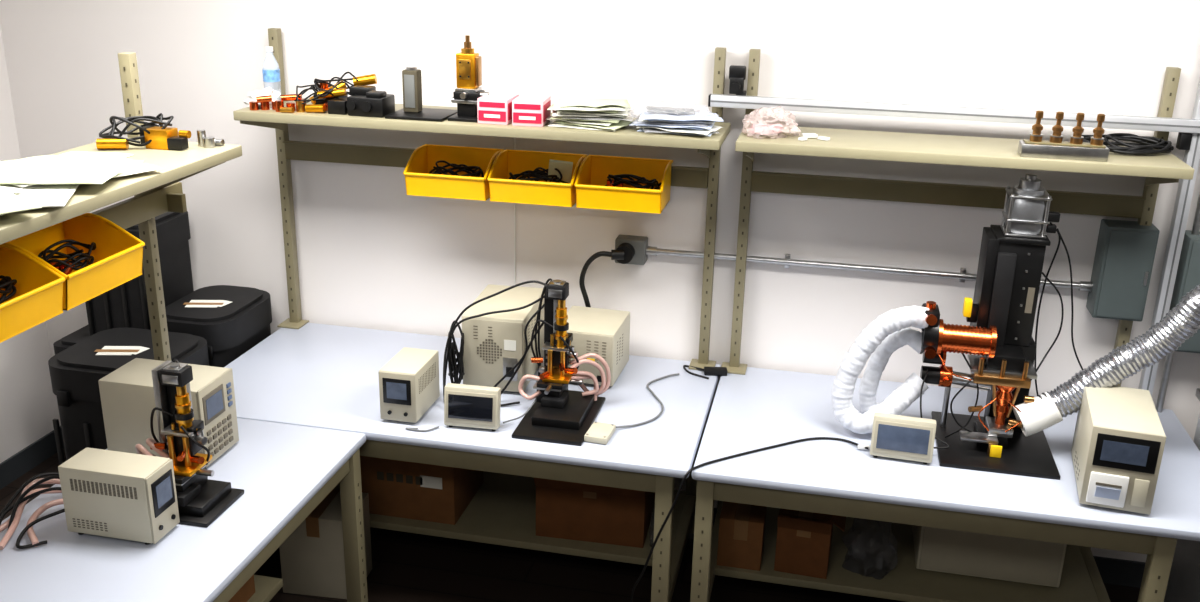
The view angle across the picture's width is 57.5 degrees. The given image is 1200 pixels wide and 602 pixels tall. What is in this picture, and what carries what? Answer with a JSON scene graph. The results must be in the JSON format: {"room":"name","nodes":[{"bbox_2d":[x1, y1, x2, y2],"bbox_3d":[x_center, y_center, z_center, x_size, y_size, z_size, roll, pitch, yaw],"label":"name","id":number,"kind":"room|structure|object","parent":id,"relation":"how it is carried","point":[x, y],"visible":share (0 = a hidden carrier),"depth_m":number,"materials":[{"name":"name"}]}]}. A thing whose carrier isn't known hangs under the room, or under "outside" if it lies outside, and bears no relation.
{"room":"electronics workshop","nodes":[
{"label":"electronics workshop","id":0,"kind":"room"},
{"bbox_2d":[0,26,60,462],"bbox_3d":[-3.202,0.212,2.339,0.100,2.830,6.800,5,19,11],"label":"wall","id":1,"kind":"structure","parent":0,"point":[28,402],"depth_m":4.96,"materials":[{"name":"paint"}]},
{"bbox_2d":[0,427,63,489],"bbox_3d":[-3.174,1.502,2.770,0.012,0.110,5.400,5,19,11],"label":"baseboard","id":2,"kind":"structure","parent":1,"relation":"attached to","point":[34,454],"depth_m":5.04,"materials":[{"name":"plastic"}]},
{"bbox_2d":[0,448,1139,601],"bbox_3d":[-0.274,1.867,2.219,6.400,0.100,6.800,5,19,11],"label":"floor","id":3,"kind":"structure","parent":0,"point":[406,566],"depth_m":4.31,"materials":[{"name":"plastic"}]},
{"bbox_2d":[53,325,89,354],"bbox_3d":[-2.055,0.484,4.850,0.500,0.730,0.393,5,19,11],"label":"case","id":4,"kind":"object","parent":3,"relation":"on","point":[83,333],"visible":0.02,"depth_m":4.65,"materials":[{"name":"black plastic"}]},
{"bbox_2d":[85,211,193,335],"bbox_3d":[-1.957,-0.107,4.638,0.330,0.530,0.373,5,19,11],"label":"case","id":5,"kind":"object","parent":4,"relation":"on","point":[126,304],"visible":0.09,"depth_m":4.54,"materials":[{"name":"black plastic"}]},
{"bbox_2d":[48,327,208,464],"bbox_3d":[-1.785,0.602,4.260,0.480,0.903,0.443,5,19,11],"label":"case","id":6,"kind":"object","parent":3,"relation":"on","point":[75,372],"visible":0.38,"depth_m":4.04,"materials":[{"name":"black plastic"}]},
{"bbox_2d":[0,418,367,601],"bbox_3d":[-1.408,1.106,3.007,0.780,0.780,2.047,5,19,11],"label":"workbench","id":7,"kind":"object","parent":3,"relation":"on","point":[284,472],"visible":0.72,"depth_m":3.12,"materials":[{"name":"laminate"}]},
{"bbox_2d":[0,472,64,549],"bbox_3d":[-1.596,0.562,3.145,0.231,0.143,0.367,5,19,11],"label":"tubing","id":8,"kind":"object","parent":7,"relation":"on","point":[27,493],"visible":0.74,"depth_m":3.12,"materials":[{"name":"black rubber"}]},
{"bbox_2d":[58,447,179,544],"bbox_3d":[-1.351,0.553,3.084,0.281,0.218,0.127,5,19,11],"label":"controller","id":9,"kind":"object","parent":7,"relation":"on","point":[107,493],"visible":1,"depth_m":3.03,"materials":[{"name":"beige metal"}]},
{"bbox_2d":[0,52,241,360],"bbox_3d":[-1.550,0.094,2.823,0.455,1.247,1.921,5,19,11],"label":"shelf","id":10,"kind":"object","parent":7,"relation":"on","point":[155,193],"visible":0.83,"depth_m":3.36,"materials":[{"name":"beige metal"}]},
{"bbox_2d":[0,244,64,342],"bbox_3d":[-1.512,-0.010,2.634,0.268,0.168,0.333,5,19,11],"label":"storage bin","id":11,"kind":"object","parent":10,"relation":"on","point":[31,292],"visible":1,"depth_m":2.73,"materials":[{"name":"yellow plastic"}]},
{"bbox_2d":[3,213,144,310],"bbox_3d":[-1.440,-0.115,2.943,0.268,0.168,0.333,5,19,11],"label":"storage bin","id":12,"kind":"object","parent":10,"relation":"on","point":[95,255],"visible":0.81,"depth_m":3.01,"materials":[{"name":"yellow plastic"}]},
{"bbox_2d":[0,151,162,215],"bbox_3d":[-1.549,-0.255,2.691,0.546,0.030,1.273,5,19,11],"label":"paper sheets","id":13,"kind":"object","parent":10,"relation":"on","point":[36,182],"visible":1,"depth_m":2.89,"materials":[{"name":"white paper"}]},
{"bbox_2d":[96,113,190,149],"bbox_3d":[-1.413,-0.536,3.410,0.289,0.101,0.182,-1,19,-6],"label":"probe assembly","id":14,"kind":"object","parent":10,"relation":"on","point":[152,135],"visible":1,"depth_m":3.36,"materials":[{"name":"yellow plastic"}]},
{"bbox_2d":[197,130,224,147],"bbox_3d":[-1.228,-0.508,3.421,0.080,0.050,0.058,5,19,11],"label":"fittings","id":15,"kind":"object","parent":10,"relation":"on","point":[203,141],"visible":1,"depth_m":3.41,"materials":[{"name":"silver metal"}]},
{"bbox_2d":[98,358,238,466],"bbox_3d":[-1.393,0.363,3.550,0.358,0.272,0.200,5,19,11],"label":"controller","id":16,"kind":"object","parent":7,"relation":"on","point":[126,393],"visible":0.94,"depth_m":3.48,"materials":[{"name":"beige metal"}]},
{"bbox_2d":[135,359,243,526],"bbox_3d":[-1.237,0.395,3.201,0.279,0.445,0.264,5,19,11],"label":"instrument","id":17,"kind":"object","parent":7,"relation":"on","point":[201,500],"visible":0.84,"depth_m":3.19,"materials":[{"name":"metal"}]},
{"bbox_2d":[228,574,254,601],"bbox_3d":[-1.391,0.936,3.623,0.300,0.281,0.401,5,19,11],"label":"cardboard box","id":18,"kind":"object","parent":7,"relation":"on","point":[247,590],"visible":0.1,"depth_m":3.75,"materials":[{"name":"brown cardboard"}]},
{"bbox_2d":[247,575,282,601],"bbox_3d":[-1.526,1.276,3.105,0.400,0.030,1.830,5,19,11],"label":"shelf","id":19,"kind":"object","parent":7,"relation":"attached to","point":[266,588],"depth_m":3.86,"materials":[{"name":"beige metal"}]},
{"bbox_2d":[165,285,271,367],"bbox_3d":[-1.617,0.441,4.690,0.350,0.933,0.473,5,19,11],"label":"case","id":20,"kind":"object","parent":3,"relation":"on","point":[232,320],"visible":0.27,"depth_m":4.46,"materials":[{"name":"black plastic"}]},
{"bbox_2d":[279,489,371,598],"bbox_3d":[-1.056,0.931,4.213,0.280,0.341,0.221,4,19,8],"label":"cardboard box","id":21,"kind":"object","parent":3,"relation":"on","point":[312,561],"visible":0.6,"depth_m":4.12,"materials":[{"name":"white cardboard"}]},
{"bbox_2d":[224,323,720,601],"bbox_3d":[-0.542,0.685,4.287,1.892,0.780,0.950,5,19,11],"label":"workbench","id":22,"kind":"object","parent":3,"relation":"on","point":[324,376],"visible":0.47,"depth_m":4.03,"materials":[{"name":"laminate"}]},
{"bbox_2d":[378,347,439,422],"bbox_3d":[-0.677,0.302,3.891,0.137,0.195,0.241,5,19,11],"label":"controller","id":23,"kind":"object","parent":22,"relation":"on","point":[409,382],"visible":1,"depth_m":3.80,"materials":[{"name":"beige metal"}]},
{"bbox_2d":[360,456,483,524],"bbox_3d":[-0.730,0.604,4.416,0.420,0.421,0.362,5,19,11],"label":"cardboard box","id":24,"kind":"object","parent":22,"relation":"on","point":[395,488],"visible":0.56,"depth_m":4.28,"materials":[{"name":"brown cardboard"}]},
{"bbox_2d":[377,471,421,484],"bbox_3d":[-0.781,0.691,4.263,0.188,0.035,0.001,5,19,11],"label":"print","id":25,"kind":"object","parent":24,"relation":"attached to","point":[383,477],"depth_m":4.26},
{"bbox_2d":[444,383,500,430],"bbox_3d":[-0.440,0.364,3.793,0.192,0.152,0.088,4,19,9],"label":"display","id":26,"kind":"object","parent":22,"relation":"on","point":[474,406],"visible":1,"depth_m":3.75,"materials":[{"name":"beige plastic"}]},
{"bbox_2d":[224,323,720,477],"bbox_3d":[-0.534,0.332,4.165,1.892,0.035,0.950,5,19,11],"label":"countertop","id":27,"kind":"structure","parent":22,"relation":"on","point":[324,376],"depth_m":4.00,"materials":[{"name":"laminate"}]},
{"bbox_2d":[405,280,546,431],"bbox_3d":[-0.415,0.192,3.835,0.433,0.462,0.390,5,19,11],"label":"cables","id":28,"kind":"object","parent":22,"relation":"on","point":[450,359],"visible":0.9,"depth_m":3.96,"materials":[{"name":"black rubber"}]},
{"bbox_2d":[233,28,730,370],"bbox_3d":[-0.477,-0.358,4.205,1.885,1.247,0.420,5,19,11],"label":"shelf","id":29,"kind":"object","parent":22,"relation":"on","point":[287,150],"visible":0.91,"depth_m":4.16,"materials":[{"name":"beige metal"}]},
{"bbox_2d":[243,87,280,108],"bbox_3d":[-1.278,-0.774,4.152,0.160,0.076,0.116,5,19,11],"label":"crumpled tissue","id":30,"kind":"object","parent":29,"relation":"on","point":[266,91],"visible":0.6,"depth_m":4.13,"materials":[{"name":"white paper"}]},
{"bbox_2d":[262,46,280,99],"bbox_3d":[-1.270,-0.873,4.226,0.065,0.215,0.065,5,19,11],"label":"water bottle","id":31,"kind":"object","parent":29,"relation":"on","point":[270,69],"visible":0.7,"depth_m":4.20,"materials":[{"name":"plastic"}]},
{"bbox_2d":[249,94,305,112],"bbox_3d":[-1.205,-0.744,4.089,0.213,0.062,0.094,5,19,11],"label":"fittings","id":32,"kind":"object","parent":29,"relation":"on","point":[277,105],"visible":0.99,"depth_m":4.07,"materials":[{"name":"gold metal"}]},
{"bbox_2d":[295,72,376,114],"bbox_3d":[-1.001,-0.787,4.116,0.290,0.134,0.209,5,19,11],"label":"probe","id":33,"kind":"object","parent":29,"relation":"on","point":[331,98],"visible":0.91,"depth_m":4.07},
{"bbox_2d":[346,85,394,117],"bbox_3d":[-0.856,-0.739,4.045,0.160,0.095,0.150,5,19,11],"label":"block","id":34,"kind":"object","parent":29,"relation":"on","point":[365,101],"visible":0.99,"depth_m":4.00,"materials":[{"name":"plastic"}]},
{"bbox_2d":[385,66,456,121],"bbox_3d":[-0.652,-0.769,4.025,0.220,0.175,0.210,5,19,11],"label":"stand","id":35,"kind":"object","parent":29,"relation":"on","point":[412,109],"visible":0.92,"depth_m":4.02,"materials":[{"name":"metal"}]},
{"bbox_2d":[403,144,503,200],"bbox_3d":[-0.558,-0.497,4.208,0.328,0.160,0.253,5,19,11],"label":"storage bin","id":36,"kind":"object","parent":29,"relation":"on","point":[445,171],"visible":1,"depth_m":4.17,"materials":[{"name":"yellow plastic"}]},
{"bbox_2d":[447,35,488,122],"bbox_3d":[-0.471,-0.811,3.969,0.138,0.298,0.150,5,19,11],"label":"stage","id":37,"kind":"object","parent":29,"relation":"on","point":[468,63],"visible":0.91,"depth_m":3.95,"materials":[{"name":"metal"}]},
{"bbox_2d":[477,93,518,124],"bbox_3d":[-0.368,-0.698,3.965,0.114,0.091,0.153,5,19,11],"label":"box","id":38,"kind":"object","parent":29,"relation":"on","point":[493,108],"visible":0.88,"depth_m":3.90,"materials":[{"name":"white cardboard"}]},
{"bbox_2d":[478,101,511,121],"bbox_3d":[-0.367,-0.697,3.960,0.108,0.067,0.143,5,19,11],"label":"print","id":39,"kind":"object","parent":38,"relation":"attached to","point":[488,111],"depth_m":3.90,"materials":[{"name":"paper"}]},
{"bbox_2d":[512,94,550,126],"bbox_3d":[-0.246,-0.687,3.941,0.114,0.091,0.153,4,19,8],"label":"box","id":40,"kind":"object","parent":29,"relation":"on","point":[527,110],"visible":0.94,"depth_m":3.88,"materials":[{"name":"white cardboard"}]},
{"bbox_2d":[487,149,586,206],"bbox_3d":[-0.234,-0.469,4.143,0.328,0.158,0.253,5,19,11],"label":"storage bin","id":41,"kind":"object","parent":29,"relation":"on","point":[515,176],"visible":1,"depth_m":4.09,"materials":[{"name":"yellow plastic"}]},
{"bbox_2d":[545,97,632,131],"bbox_3d":[-0.031,-0.673,3.914,0.330,0.088,0.266,5,19,11],"label":"stack","id":42,"kind":"object","parent":29,"relation":"on","point":[575,112],"visible":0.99,"depth_m":3.87,"materials":[{"name":"white paper"}]},
{"bbox_2d":[574,155,672,213],"bbox_3d":[0.091,-0.439,4.077,0.328,0.158,0.253,5,19,11],"label":"storage bin","id":43,"kind":"object","parent":29,"relation":"on","point":[632,184],"visible":1,"depth_m":4.04,"materials":[{"name":"yellow plastic"}]},
{"bbox_2d":[629,106,723,136],"bbox_3d":[0.266,-0.651,3.850,0.347,0.101,0.261,5,19,11],"label":"documents","id":44,"kind":"object","parent":29,"relation":"on","point":[670,120],"visible":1,"depth_m":3.80,"materials":[{"name":"white paper"}]},
{"bbox_2d":[462,284,543,392],"bbox_3d":[-0.365,0.144,4.208,0.236,0.300,0.390,4,19,9],"label":"equipment box","id":45,"kind":"object","parent":22,"relation":"on","point":[494,344],"visible":0.7,"depth_m":4.04,"materials":[{"name":"beige metal"}]},
{"bbox_2d":[477,339,501,363],"bbox_3d":[-0.407,0.186,4.026,0.095,0.095,0.002,4,19,9],"label":"fan grille","id":46,"kind":"object","parent":45,"relation":"attached to","point":[485,339],"depth_m":4.03,"materials":[{"name":"beige metal"}]},
{"bbox_2d":[503,357,517,380],"bbox_3d":[-0.331,0.252,4.035,0.055,0.090,0.004,4,19,9],"label":"socket","id":47,"kind":"object","parent":45,"relation":"attached to","point":[508,362],"depth_m":4.03,"materials":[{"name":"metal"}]},
{"bbox_2d":[334,471,686,565],"bbox_3d":[-0.529,0.821,4.492,1.720,0.030,0.550,5,19,11],"label":"shelf","id":48,"kind":"object","parent":22,"relation":"attached to","point":[502,511],"depth_m":4.28,"materials":[{"name":"beige metal"}]},
{"bbox_2d":[512,278,610,445],"bbox_3d":[-0.144,0.186,3.816,0.313,0.485,0.404,5,19,11],"label":"instrument","id":49,"kind":"object","parent":22,"relation":"on","point":[561,415],"visible":1,"depth_m":3.87,"materials":[{"name":"metal"}]},
{"bbox_2d":[533,477,654,547],"bbox_3d":[0.008,0.746,4.263,0.466,0.282,0.359,5,19,9],"label":"cardboard box","id":50,"kind":"object","parent":22,"relation":"on","point":[564,510],"visible":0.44,"depth_m":4.14,"materials":[{"name":"brown cardboard"}]},
{"bbox_2d":[567,306,629,386],"bbox_3d":[-0.033,0.178,4.251,0.241,0.222,0.289,6,20,13],"label":"supplies","id":51,"kind":"object","parent":22,"relation":"on","point":[605,333],"visible":0.7,"depth_m":4.14,"materials":[{"name":"beige metal"}]},
{"bbox_2d":[584,373,679,444],"bbox_3d":[0.161,0.378,3.979,0.162,0.026,0.704,11,21,26],"label":"junction box","id":52,"kind":"object","parent":22,"relation":"on","point":[600,433],"visible":1,"depth_m":3.76,"materials":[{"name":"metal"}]},
{"bbox_2d":[683,365,726,378],"bbox_3d":[0.407,0.276,4.299,0.185,0.024,0.097,8,20,18],"label":"power adapter","id":53,"kind":"object","parent":22,"relation":"on","point":[711,371],"visible":1,"depth_m":4.29,"materials":[{"name":"black plastic"}]},
{"bbox_2d":[690,367,1199,601],"bbox_3d":[1.210,0.845,3.934,1.680,0.780,0.950,5,19,11],"label":"workbench","id":54,"kind":"object","parent":3,"relation":"on","point":[880,499],"visible":0.74,"depth_m":3.64,"materials":[{"name":"laminate"}]},
{"bbox_2d":[717,501,766,570],"bbox_3d":[0.529,0.866,4.072,0.160,0.201,0.161,5,19,11],"label":"cardboard box","id":55,"kind":"object","parent":54,"relation":"on","point":[741,526],"visible":0.8,"depth_m":4.00,"materials":[{"name":"brown cardboard"}]},
{"bbox_2d":[630,437,869,601],"bbox_3d":[0.503,0.872,3.767,0.804,0.791,0.137,-4,20,-15],"label":"cable","id":56,"kind":"object","parent":54,"relation":"hanging from","point":[865,447],"visible":1,"depth_m":3.65,"materials":[{"name":"black rubber"}]},
{"bbox_2d":[774,508,845,578],"bbox_3d":[0.780,0.858,4.032,0.236,0.252,0.259,6,20,14],"label":"cardboard box","id":57,"kind":"object","parent":54,"relation":"on","point":[803,542],"visible":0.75,"depth_m":3.95,"materials":[{"name":"brown cardboard"}]},
{"bbox_2d":[831,305,928,433],"bbox_3d":[0.972,0.222,3.764,0.325,0.468,0.198,5,19,11],"label":"hose","id":58,"kind":"object","parent":54,"relation":"on","point":[889,332],"visible":0.91,"depth_m":3.74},
{"bbox_2d":[870,412,936,463],"bbox_3d":[1.006,0.452,3.633,0.200,0.150,0.088,6,20,14],"label":"display","id":59,"kind":"object","parent":54,"relation":"on","point":[893,436],"visible":1,"depth_m":3.60,"materials":[{"name":"beige plastic"}]},
{"bbox_2d":[714,507,1098,601],"bbox_3d":[1.143,0.973,4.155,1.355,0.030,0.550,5,19,11],"label":"shelf","id":60,"kind":"object","parent":54,"relation":"attached to","point":[871,558],"depth_m":4.01,"materials":[{"name":"beige metal"}]},
{"bbox_2d":[721,49,1193,386],"bbox_3d":[1.200,-0.205,3.867,1.510,1.247,0.420,5,19,11],"label":"shelf","id":61,"kind":"object","parent":54,"relation":"on","point":[1159,168],"visible":0.79,"depth_m":3.85,"materials":[{"name":"beige metal"}]},
{"bbox_2d":[750,123,782,134],"bbox_3d":[0.594,-0.631,3.822,0.204,0.098,0.199,-9,22,-28],"label":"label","id":62,"kind":"object","parent":61,"relation":"on","point":[762,129],"visible":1,"depth_m":3.80,"materials":[{"name":"white paper"}]},
{"bbox_2d":[798,133,829,140],"bbox_3d":[0.729,-0.565,3.764,0.112,0.013,0.082,-1,19,-7],"label":"small plastic parts","id":63,"kind":"object","parent":61,"relation":"on","point":[805,136],"visible":1,"depth_m":3.76,"materials":[{"name":"white plastic"}]},
{"bbox_2d":[1018,110,1109,161],"bbox_3d":[1.503,-0.536,3.530,0.265,0.146,0.075,5,19,11],"label":"rack","id":64,"kind":"object","parent":61,"relation":"on","point":[1054,148],"visible":1,"depth_m":3.51,"materials":[{"name":"metal"}]},
{"bbox_2d":[1082,133,1173,154],"bbox_3d":[1.754,-0.528,3.661,0.317,0.046,0.168,5,19,11],"label":"cable bundle","id":65,"kind":"object","parent":61,"relation":"on","point":[1143,145],"visible":0.75,"depth_m":3.64,"materials":[{"name":"black rubber"}]},
{"bbox_2d":[912,525,1066,587],"bbox_3d":[1.446,0.816,4.077,0.500,0.330,0.326,5,19,11],"label":"storage box","id":66,"kind":"object","parent":54,"relation":"on","point":[1012,559],"visible":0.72,"depth_m":3.95,"materials":[{"name":"beige cardboard"}]},
{"bbox_2d":[920,174,1083,479],"bbox_3d":[1.445,0.058,3.636,0.727,0.909,0.512,5,19,11],"label":"instrument","id":67,"kind":"object","parent":54,"relation":"on","point":[1001,312],"visible":0.95,"depth_m":3.65,"materials":[{"name":"metal"}]},
{"bbox_2d":[1013,284,1199,436],"bbox_3d":[1.822,0.127,3.527,0.864,0.724,0.238,0,19,-5],"label":"hose","id":68,"kind":"object","parent":67,"relation":"attached to","point":[1182,322],"visible":0.93,"depth_m":3.54,"materials":[{"name":"silver metal"}]},
{"bbox_2d":[1071,386,1165,514],"bbox_3d":[1.626,0.464,3.449,0.201,0.272,0.389,7,20,17],"label":"controller","id":69,"kind":"object","parent":54,"relation":"on","point":[1119,439],"visible":1,"depth_m":3.31,"materials":[{"name":"beige metal"}]},
{"bbox_2d":[1139,79,1199,412],"bbox_3d":[2.032,-0.531,3.710,0.152,2.000,0.051,-1,19,-7],"label":"aluminium extrusion post","id":70,"kind":"object","parent":54,"relation":"on","point":[1189,142],"visible":0.56,"depth_m":3.81,"materials":[{"name":"silver metal"}]},
{"bbox_2d":[729,65,745,95],"bbox_3d":[0.498,-0.782,3.973,0.065,0.140,0.075,5,19,11],"label":"clamp","id":71,"kind":"object","parent":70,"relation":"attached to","point":[737,74],"visible":0.88,"depth_m":3.96,"materials":[{"name":"black metal"}]},
{"bbox_2d":[1164,388,1199,601],"bbox_3d":[2.073,0.764,3.684,0.040,1.130,0.790,5,19,11],"label":"steel frame","id":72,"kind":"object","parent":3,"relation":"on","point":[1183,585],"visible":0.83,"depth_m":3.92,"materials":[{"name":"metal"}]},
{"bbox_2d":[0,0,1199,561],"bbox_3d":[0.352,-0.386,4.305,6.400,2.830,0.100,5,19,11],"label":"wall","id":73,"kind":"structure","parent":0,"point":[372,254],"depth_m":4.26,"materials":[{"name":"paint"}]},
{"bbox_2d":[514,138,515,284],"bbox_3d":[-0.344,-0.288,4.437,0.011,0.970,0.009,5,19,11],"label":"wall seam","id":74,"kind":"object","parent":73,"relation":"attached to","point":[514,138],"visible":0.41,"depth_m":4.45,"materials":[{"name":"white paint"}]},
{"bbox_2d":[60,426,1145,587],"bbox_3d":[0.312,0.917,4.695,5.960,0.110,0.012,5,19,11],"label":"baseboard","id":75,"kind":"structure","parent":73,"relation":"attached to","point":[1114,571],"depth_m":4.33,"materials":[{"name":"plastic"}]},
{"bbox_2d":[579,235,647,306],"bbox_3d":[0.046,-0.021,4.363,0.255,0.472,0.154,5,19,11],"label":"power outlet","id":76,"kind":"object","parent":73,"relation":"attached to","point":[629,249],"visible":0.78,"depth_m":4.28,"materials":[{"name":"black plastic"}]},
{"bbox_2d":[646,246,1091,290],"bbox_3d":[0.992,-0.128,4.164,1.650,0.050,0.048,5,19,11],"label":"conduit","id":77,"kind":"object","parent":73,"relation":"attached to","point":[962,276],"depth_m":4.16,"materials":[{"name":"silver metal"}]},
{"bbox_2d":[1086,219,1159,320],"bbox_3d":[1.873,-0.109,3.919,0.170,0.340,0.134,5,19,11],"label":"electrical box","id":78,"kind":"object","parent":73,"relation":"attached to","point":[1125,252],"visible":0.98,"depth_m":3.87,"materials":[{"name":"grey metal"}]},
{"bbox_2d":[1169,230,1199,352],"bbox_3d":[2.213,-0.021,3.870,0.330,0.420,0.134,5,19,11],"label":"electrical panel","id":79,"kind":"object","parent":73,"relation":"attached to","point":[1188,272],"visible":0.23,"depth_m":3.83,"materials":[{"name":"metal"}]},
{"bbox_2d":[708,94,1199,132],"bbox_3d":[1.338,-0.648,3.803,1.925,0.043,0.041,5,19,11],"label":"rail","id":80,"kind":"object","parent":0,"point":[1147,123],"depth_m":3.81,"materials":[{"name":"silver metal"}]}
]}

